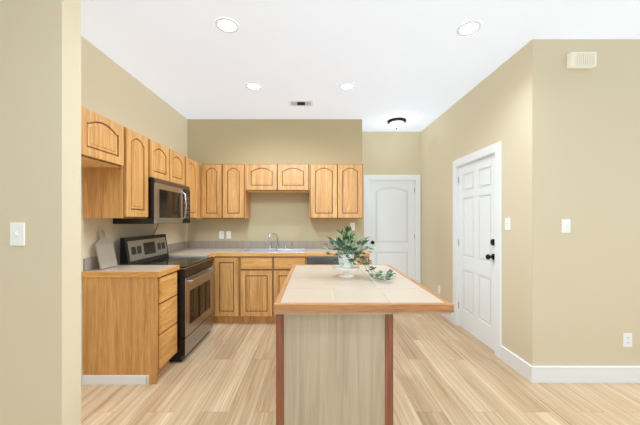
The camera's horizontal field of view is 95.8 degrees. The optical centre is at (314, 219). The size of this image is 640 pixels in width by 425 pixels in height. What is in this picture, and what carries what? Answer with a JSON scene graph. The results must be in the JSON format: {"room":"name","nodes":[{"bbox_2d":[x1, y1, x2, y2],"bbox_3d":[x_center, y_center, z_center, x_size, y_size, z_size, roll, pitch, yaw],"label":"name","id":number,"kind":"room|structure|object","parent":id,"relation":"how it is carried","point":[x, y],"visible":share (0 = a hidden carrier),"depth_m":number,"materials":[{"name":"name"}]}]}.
{"room":"kitchen","nodes":[
{"label":"kitchen","id":0,"kind":"room"},
{"bbox_2d":[0,0,80,424],"bbox_3d":[-2.735,-0.075,1.510,2.930,2.870,0.120,0,0,0],"label":"wall","id":1,"kind":"structure","parent":0,"point":[40,198],"depth_m":1.45,"materials":[{"name":"beige paint"}]},
{"bbox_2d":[10,223,24,245],"bbox_3d":[-1.490,0.073,1.442,0.070,0.114,0.016,0,0,0],"label":"plate","id":2,"kind":"object","parent":1,"relation":"attached to","point":[17,234],"visible":1,"depth_m":1.44,"materials":[{"name":"white plastic"}]},
{"bbox_2d":[81,36,186,384],"bbox_3d":[-1.980,-0.075,2.960,0.120,2.870,2.780,0,0,0],"label":"wall","id":3,"kind":"structure","parent":0,"point":[111,89],"depth_m":2.87,"materials":[{"name":"beige paint"}]},
{"bbox_2d":[81,106,123,166],"bbox_3d":[-1.743,-0.602,1.982,0.348,0.344,0.810,0,0,0],"label":"upper cabinet","id":4,"kind":"object","parent":3,"relation":"attached to","point":[102,141],"visible":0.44,"depth_m":2.14,"materials":[{"name":"brown wood"}]},
{"bbox_2d":[83,126,147,217],"bbox_3d":[-1.743,-0.393,2.562,0.348,0.762,0.347,0,0,0],"label":"upper cabinet","id":5,"kind":"object","parent":3,"relation":"attached to","point":[115,192],"visible":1,"depth_m":2.40,"materials":[{"name":"brown wood"}]},
{"bbox_2d":[148,138,168,180],"bbox_3d":[-1.743,-0.586,2.929,0.348,0.376,0.383,0,0,0],"label":"upper cabinet","id":6,"kind":"object","parent":3,"relation":"attached to","point":[158,160],"visible":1,"depth_m":2.90,"materials":[{"name":"brown wood"}]},
{"bbox_2d":[113,178,189,234],"bbox_3d":[-1.683,-0.027,3.117,0.468,0.735,0.754,0,0,0],"label":"microwave","id":7,"kind":"object","parent":6,"relation":"attached to","point":[168,202],"visible":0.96,"depth_m":2.91,"materials":[{"name":"silver metal"}]},
{"bbox_2d":[168,149,184,184],"bbox_3d":[-1.743,-0.586,3.304,0.348,0.376,0.383,0,0,0],"label":"upper cabinet","id":8,"kind":"object","parent":3,"relation":"attached to","point":[176,168],"visible":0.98,"depth_m":3.27,"materials":[{"name":"brown wood"}]},
{"bbox_2d":[184,156,200,218],"bbox_3d":[-1.743,-0.393,3.759,0.348,0.762,0.521,0,0,0],"label":"upper cabinet","id":9,"kind":"object","parent":3,"relation":"attached to","point":[193,175],"visible":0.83,"depth_m":3.76,"materials":[{"name":"brown wood"}]},
{"bbox_2d":[187,119,361,240],"bbox_3d":[-0.665,-0.075,4.715,2.750,2.870,0.730,0,0,0],"label":"wall","id":10,"kind":"structure","parent":0,"point":[284,216],"depth_m":4.35,"materials":[{"name":"beige paint"}]},
{"bbox_2d":[201,164,222,218],"bbox_3d":[-1.436,-0.393,4.173,0.302,0.762,0.348,0,0,0],"label":"upper cabinet","id":11,"kind":"object","parent":10,"relation":"attached to","point":[211,191],"visible":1,"depth_m":4.00,"materials":[{"name":"brown wood"}]},
{"bbox_2d":[219,231,223,238],"bbox_3d":[-1.405,0.230,4.346,0.070,0.114,0.007,0,0,0],"label":"outlet","id":12,"kind":"object","parent":10,"relation":"attached to","point":[221,234],"visible":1,"depth_m":4.34,"materials":[{"name":"white plastic"}]},
{"bbox_2d":[226,231,230,238],"bbox_3d":[-1.298,0.230,4.342,0.070,0.114,0.016,0,0,0],"label":"switch plate","id":13,"kind":"object","parent":10,"relation":"attached to","point":[228,234],"visible":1,"depth_m":4.34,"materials":[{"name":"white plastic"}]},
{"bbox_2d":[223,164,250,218],"bbox_3d":[-1.127,-0.393,4.173,0.317,0.762,0.348,0,0,0],"label":"upper cabinet","id":14,"kind":"object","parent":10,"relation":"attached to","point":[236,200],"visible":1,"depth_m":4.00,"materials":[{"name":"brown wood"}]},
{"bbox_2d":[246,164,279,192],"bbox_3d":[-0.742,-0.586,4.173,0.448,0.376,0.348,0,0,0],"label":"upper cabinet","id":15,"kind":"object","parent":10,"relation":"attached to","point":[261,178],"visible":1,"depth_m":4.00,"materials":[{"name":"brown wood"}]},
{"bbox_2d":[277,164,309,192],"bbox_3d":[-0.301,-0.586,4.173,0.449,0.376,0.348,0,0,0],"label":"upper cabinet","id":16,"kind":"object","parent":10,"relation":"attached to","point":[293,178],"visible":1,"depth_m":4.00,"materials":[{"name":"brown wood"}]},
{"bbox_2d":[310,164,337,218],"bbox_3d":[0.121,-0.393,4.173,0.392,0.762,0.348,0,0,0],"label":"upper cabinet","id":17,"kind":"object","parent":10,"relation":"attached to","point":[323,191],"visible":1,"depth_m":4.00,"materials":[{"name":"brown wood"}]},
{"bbox_2d":[337,164,362,218],"bbox_3d":[0.490,-0.393,4.173,0.362,0.762,0.348,0,0,0],"label":"upper cabinet","id":18,"kind":"object","parent":10,"relation":"attached to","point":[350,191],"visible":1,"depth_m":4.00,"materials":[{"name":"brown wood"}]},
{"bbox_2d":[350,223,354,229],"bbox_3d":[0.565,0.105,4.346,0.070,0.114,0.007,0,0,0],"label":"outlet","id":19,"kind":"object","parent":10,"relation":"attached to","point":[352,225],"visible":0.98,"depth_m":4.34,"materials":[{"name":"white plastic"}]},
{"bbox_2d":[81,314,639,424],"bbox_3d":[0.600,1.390,1.330,9.600,0.060,7.860,0,0,0],"label":"floor","id":20,"kind":"structure","parent":0,"point":[446,371],"depth_m":2.30,"materials":[{"name":"brown wood"}]},
{"bbox_2d":[82,375,148,384],"bbox_3d":[-1.645,1.323,2.557,0.545,0.075,0.358,0,0,0],"label":"baseboard","id":21,"kind":"structure","parent":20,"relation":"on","point":[115,379],"depth_m":2.38,"materials":[{"name":"white"}]},
{"bbox_2d":[83,271,176,383],"bbox_3d":[-1.603,0.918,2.562,0.627,0.884,0.348,0,0,0],"label":"base cabinet","id":22,"kind":"object","parent":20,"relation":"on","point":[129,325],"visible":0.88,"depth_m":2.39,"materials":[{"name":"brown wood"}]},
{"bbox_2d":[82,265,179,276],"bbox_3d":[-1.599,0.452,2.554,0.635,0.044,0.365,0,0,0],"label":"countertop","id":23,"kind":"structure","parent":22,"relation":"on","point":[138,271],"depth_m":2.44,"materials":[{"name":"beige tile"}]},
{"bbox_2d":[84,256,99,270],"bbox_3d":[-1.913,0.377,2.565,0.008,0.104,0.342,0,0,0],"label":"backsplash","id":24,"kind":"structure","parent":23,"relation":"on","point":[90,263],"depth_m":2.47,"materials":[{"name":"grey tile"}]},
{"bbox_2d":[95,230,116,268],"bbox_3d":[-1.858,0.259,2.560,0.084,0.330,0.200,0,0,0],"label":"cutting board","id":25,"kind":"object","parent":23,"relation":"on","point":[105,251],"visible":0.98,"depth_m":2.54,"materials":[{"name":"beige"}]},
{"bbox_2d":[120,234,215,361],"bbox_3d":[-1.513,0.767,3.117,0.674,1.185,0.758,0,0,0],"label":"range","id":26,"kind":"object","parent":20,"relation":"on","point":[194,301],"visible":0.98,"depth_m":2.96,"materials":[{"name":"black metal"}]},
{"bbox_2d":[212,256,219,322],"bbox_3d":[-1.578,0.918,4.033,0.680,0.884,0.628,0,0,0],"label":"base cabinet","id":27,"kind":"object","parent":20,"relation":"on","point":[216,260],"depth_m":3.72,"materials":[{"name":"brown wood"}]},
{"bbox_2d":[220,256,255,322],"bbox_3d":[-1.101,0.918,4.033,0.407,0.884,0.628,0,0,0],"label":"base cabinet","id":28,"kind":"object","parent":20,"relation":"on","point":[246,289],"depth_m":3.72,"materials":[{"name":"brown wood"}]},
{"bbox_2d":[168,248,369,256],"bbox_3d":[-0.606,0.452,3.922,2.623,0.044,0.850,0,0,0],"label":"countertop","id":29,"kind":"structure","parent":28,"relation":"on","point":[200,252],"depth_m":3.77,"materials":[{"name":"beige tile"}]},
{"bbox_2d":[167,241,188,251],"bbox_3d":[-1.901,0.377,3.906,0.030,0.104,0.817,0,0,0],"label":"backsplash","id":30,"kind":"structure","parent":29,"relation":"on","point":[181,245],"depth_m":4.01,"materials":[{"name":"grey tile"}]},
{"bbox_2d":[242,248,306,251],"bbox_3d":[-0.545,0.466,4.015,0.848,0.079,0.468,0,0,0],"label":"sink","id":31,"kind":"object","parent":29,"relation":"in","point":[277,250],"visible":0.52,"depth_m":4.15,"materials":[{"name":"silver metal"}]},
{"bbox_2d":[189,241,361,247],"bbox_3d":[-0.606,0.377,4.330,2.622,0.104,0.032,0,0,0],"label":"backsplash","id":32,"kind":"structure","parent":29,"relation":"on","point":[192,244],"depth_m":4.34,"materials":[{"name":"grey tile"}]},
{"bbox_2d":[267,233,292,248],"bbox_3d":[-0.508,0.310,4.165,0.380,0.229,0.119,0,0,0],"label":"faucet","id":33,"kind":"object","parent":29,"relation":"on","point":[277,246],"visible":1,"depth_m":4.19,"materials":[{"name":"silver metal"}]},
{"bbox_2d":[248,256,306,322],"bbox_3d":[-0.540,0.968,4.033,0.852,0.785,0.628,0,0,0],"label":"base cabinet","id":34,"kind":"object","parent":20,"relation":"on","point":[267,275],"depth_m":3.72,"materials":[{"name":"brown wood"}]},
{"bbox_2d":[307,256,353,264],"bbox_3d":[0.200,0.917,3.995,0.600,0.876,0.649,0,0,0],"label":"dishwasher","id":35,"kind":"object","parent":20,"relation":"on","point":[317,260],"visible":0.08,"depth_m":3.71,"materials":[{"name":"silver metal"}]},
{"bbox_2d":[354,256,369,264],"bbox_3d":[0.606,0.918,4.033,0.202,0.884,0.628,0,0,0],"label":"base cabinet","id":36,"kind":"object","parent":20,"relation":"on","point":[368,257],"depth_m":3.73,"materials":[{"name":"brown wood"}]},
{"bbox_2d":[274,305,453,424],"bbox_3d":[0.244,0.916,2.110,0.901,0.888,1.270,0,0,0],"label":"kitchen island","id":37,"kind":"object","parent":20,"relation":"on","point":[334,348],"depth_m":1.53,"materials":[{"name":"beige wood"}]},
{"bbox_2d":[274,265,445,308],"bbox_3d":[0.233,0.451,2.110,0.888,0.042,1.234,0,0,0],"label":"island countertop","id":38,"kind":"structure","parent":37,"relation":"on","point":[305,286],"depth_m":1.73,"materials":[{"name":"beige tile"}]},
{"bbox_2d":[323,226,395,280],"bbox_3d":[0.335,0.235,2.154,0.559,0.387,0.456,0,0,0],"label":"plant","id":39,"kind":"object","parent":38,"relation":"on","point":[345,257],"visible":1,"depth_m":2.15,"materials":[{"name":"green plant"}]},
{"bbox_2d":[81,0,639,131],"bbox_3d":[0.600,-1.560,1.330,9.600,0.100,7.860,0,0,0],"label":"ceiling","id":40,"kind":"structure","parent":0,"point":[419,65],"depth_m":2.52,"materials":[{"name":"white paint"}]},
{"bbox_2d":[215,17,238,32],"bbox_3d":[-0.683,-1.506,2.244,0.176,0.008,0.176,0,0,0],"label":"recessed light","id":41,"kind":"object","parent":40,"relation":"in","point":[226,24],"visible":1,"depth_m":2.24,"materials":[{"name":"white"}]},
{"bbox_2d":[246,82,261,89],"bbox_3d":[-0.690,-1.506,3.269,0.176,0.008,0.176,0,0,0],"label":"recessed light","id":42,"kind":"object","parent":40,"relation":"in","point":[253,86],"visible":1,"depth_m":3.27,"materials":[{"name":"white"}]},
{"bbox_2d":[289,100,312,105],"bbox_3d":[-0.180,-1.505,3.746,0.310,0.008,0.170,0,0,0],"label":"ceiling vent","id":43,"kind":"object","parent":40,"relation":"in","point":[300,102],"visible":0.98,"depth_m":3.71,"materials":[{"name":"white metal"}]},
{"bbox_2d":[339,82,354,89],"bbox_3d":[0.362,-1.506,3.269,0.176,0.008,0.176,0,0,0],"label":"recessed light","id":44,"kind":"object","parent":40,"relation":"in","point":[346,86],"visible":1,"depth_m":3.27,"materials":[{"name":"white glass"}]},
{"bbox_2d":[387,118,405,128],"bbox_3d":[1.250,-1.449,4.420,0.280,0.122,0.280,0,0,0],"label":"flush-mount light","id":45,"kind":"object","parent":40,"relation":"attached to","point":[396,123],"visible":1,"depth_m":4.34,"materials":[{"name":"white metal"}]},
{"bbox_2d":[457,20,481,35],"bbox_3d":[1.214,-1.506,2.279,0.176,0.008,0.176,0,0,0],"label":"recessed light","id":46,"kind":"object","parent":40,"relation":"in","point":[468,28],"visible":1,"depth_m":2.27,"materials":[{"name":"white glass"}]},
{"bbox_2d":[362,132,420,283],"bbox_3d":[1.325,-0.075,5.020,1.230,2.870,0.120,0,0,0],"label":"wall","id":47,"kind":"structure","parent":0,"point":[391,153],"depth_m":4.96,"materials":[{"name":"beige paint"}]},
{"bbox_2d":[369,180,414,279],"bbox_3d":[1.320,0.338,4.960,0.802,2.033,0.119,0,0,0],"label":"pantry door","id":48,"kind":"structure","parent":47,"relation":"in","point":[392,221],"depth_m":4.98,"materials":[{"name":"white wood"}]},
{"bbox_2d":[364,175,419,282],"bbox_3d":[1.320,0.298,5.001,0.966,2.123,0.118,0,0,0],"label":"door frame","id":49,"kind":"structure","parent":47,"relation":"attached to","point":[367,178],"depth_m":4.94,"materials":[{"name":"white wood"}]},
{"bbox_2d":[421,48,521,358],"bbox_3d":[1.880,-0.075,3.750,0.120,2.870,2.420,0,0,0],"label":"wall","id":50,"kind":"structure","parent":0,"point":[486,112],"depth_m":3.16,"materials":[{"name":"beige paint"}]},
{"bbox_2d":[441,313,452,322],"bbox_3d":[1.811,1.294,4.373,0.019,0.133,1.174,0,0,0],"label":"baseboard","id":51,"kind":"structure","parent":50,"relation":"attached to","point":[448,316],"depth_m":3.88,"materials":[{"name":"white"}]},
{"bbox_2d":[458,153,494,351],"bbox_3d":[1.818,0.338,3.300,0.124,2.033,0.802,0,0,0],"label":"garage door","id":52,"kind":"structure","parent":50,"relation":"in","point":[476,245],"depth_m":3.27,"materials":[{"name":"white wood"}]},
{"bbox_2d":[453,141,501,358],"bbox_3d":[1.861,0.298,3.300,0.118,2.123,0.966,0,0,0],"label":"door frame","id":53,"kind":"structure","parent":50,"relation":"attached to","point":[496,148],"depth_m":2.88,"materials":[{"name":"white wood"}]},
{"bbox_2d":[505,218,509,229],"bbox_3d":[1.812,0.042,2.725,0.016,0.114,0.070,0,0,0],"label":"switch plate","id":54,"kind":"object","parent":50,"relation":"attached to","point":[507,223],"visible":1,"depth_m":2.72,"materials":[{"name":"white plastic"}]},
{"bbox_2d":[500,346,528,379],"bbox_3d":[1.811,1.294,2.619,0.019,0.133,0.389,0,0,0],"label":"baseboard","id":55,"kind":"structure","parent":50,"relation":"attached to","point":[515,362],"depth_m":2.61,"materials":[{"name":"white"}]},
{"bbox_2d":[522,39,639,365],"bbox_3d":[3.610,-0.075,2.480,3.580,2.870,0.120,0,0,0],"label":"wall","id":56,"kind":"structure","parent":0,"point":[581,171],"depth_m":2.42,"materials":[{"name":"beige paint"}]},
{"bbox_2d":[562,219,570,232],"bbox_3d":[2.100,0.055,2.412,0.070,0.114,0.016,0,0,0],"label":"light switch","id":57,"kind":"object","parent":56,"relation":"attached to","point":[566,225],"visible":1,"depth_m":2.41,"materials":[{"name":"white plastic"}]},
{"bbox_2d":[567,52,596,68],"bbox_3d":[2.210,-1.320,2.395,0.210,0.115,0.050,0,0,0],"label":"door chime","id":58,"kind":"object","parent":56,"relation":"attached to","point":[581,60],"visible":1,"depth_m":2.38,"materials":[{"name":"beige plastic"}]},
{"bbox_2d":[528,364,639,382],"bbox_3d":[3.591,1.294,2.410,3.579,0.133,0.019,0,0,0],"label":"baseboard","id":59,"kind":"structure","parent":56,"relation":"attached to","point":[576,374],"depth_m":2.41,"materials":[{"name":"white"}]},
{"bbox_2d":[623,333,631,346],"bbox_3d":[2.615,1.008,2.416,0.070,0.114,0.007,0,0,0],"label":"outlet","id":60,"kind":"object","parent":56,"relation":"attached to","point":[627,339],"visible":1,"depth_m":2.41,"materials":[{"name":"white plastic"}]}
]}

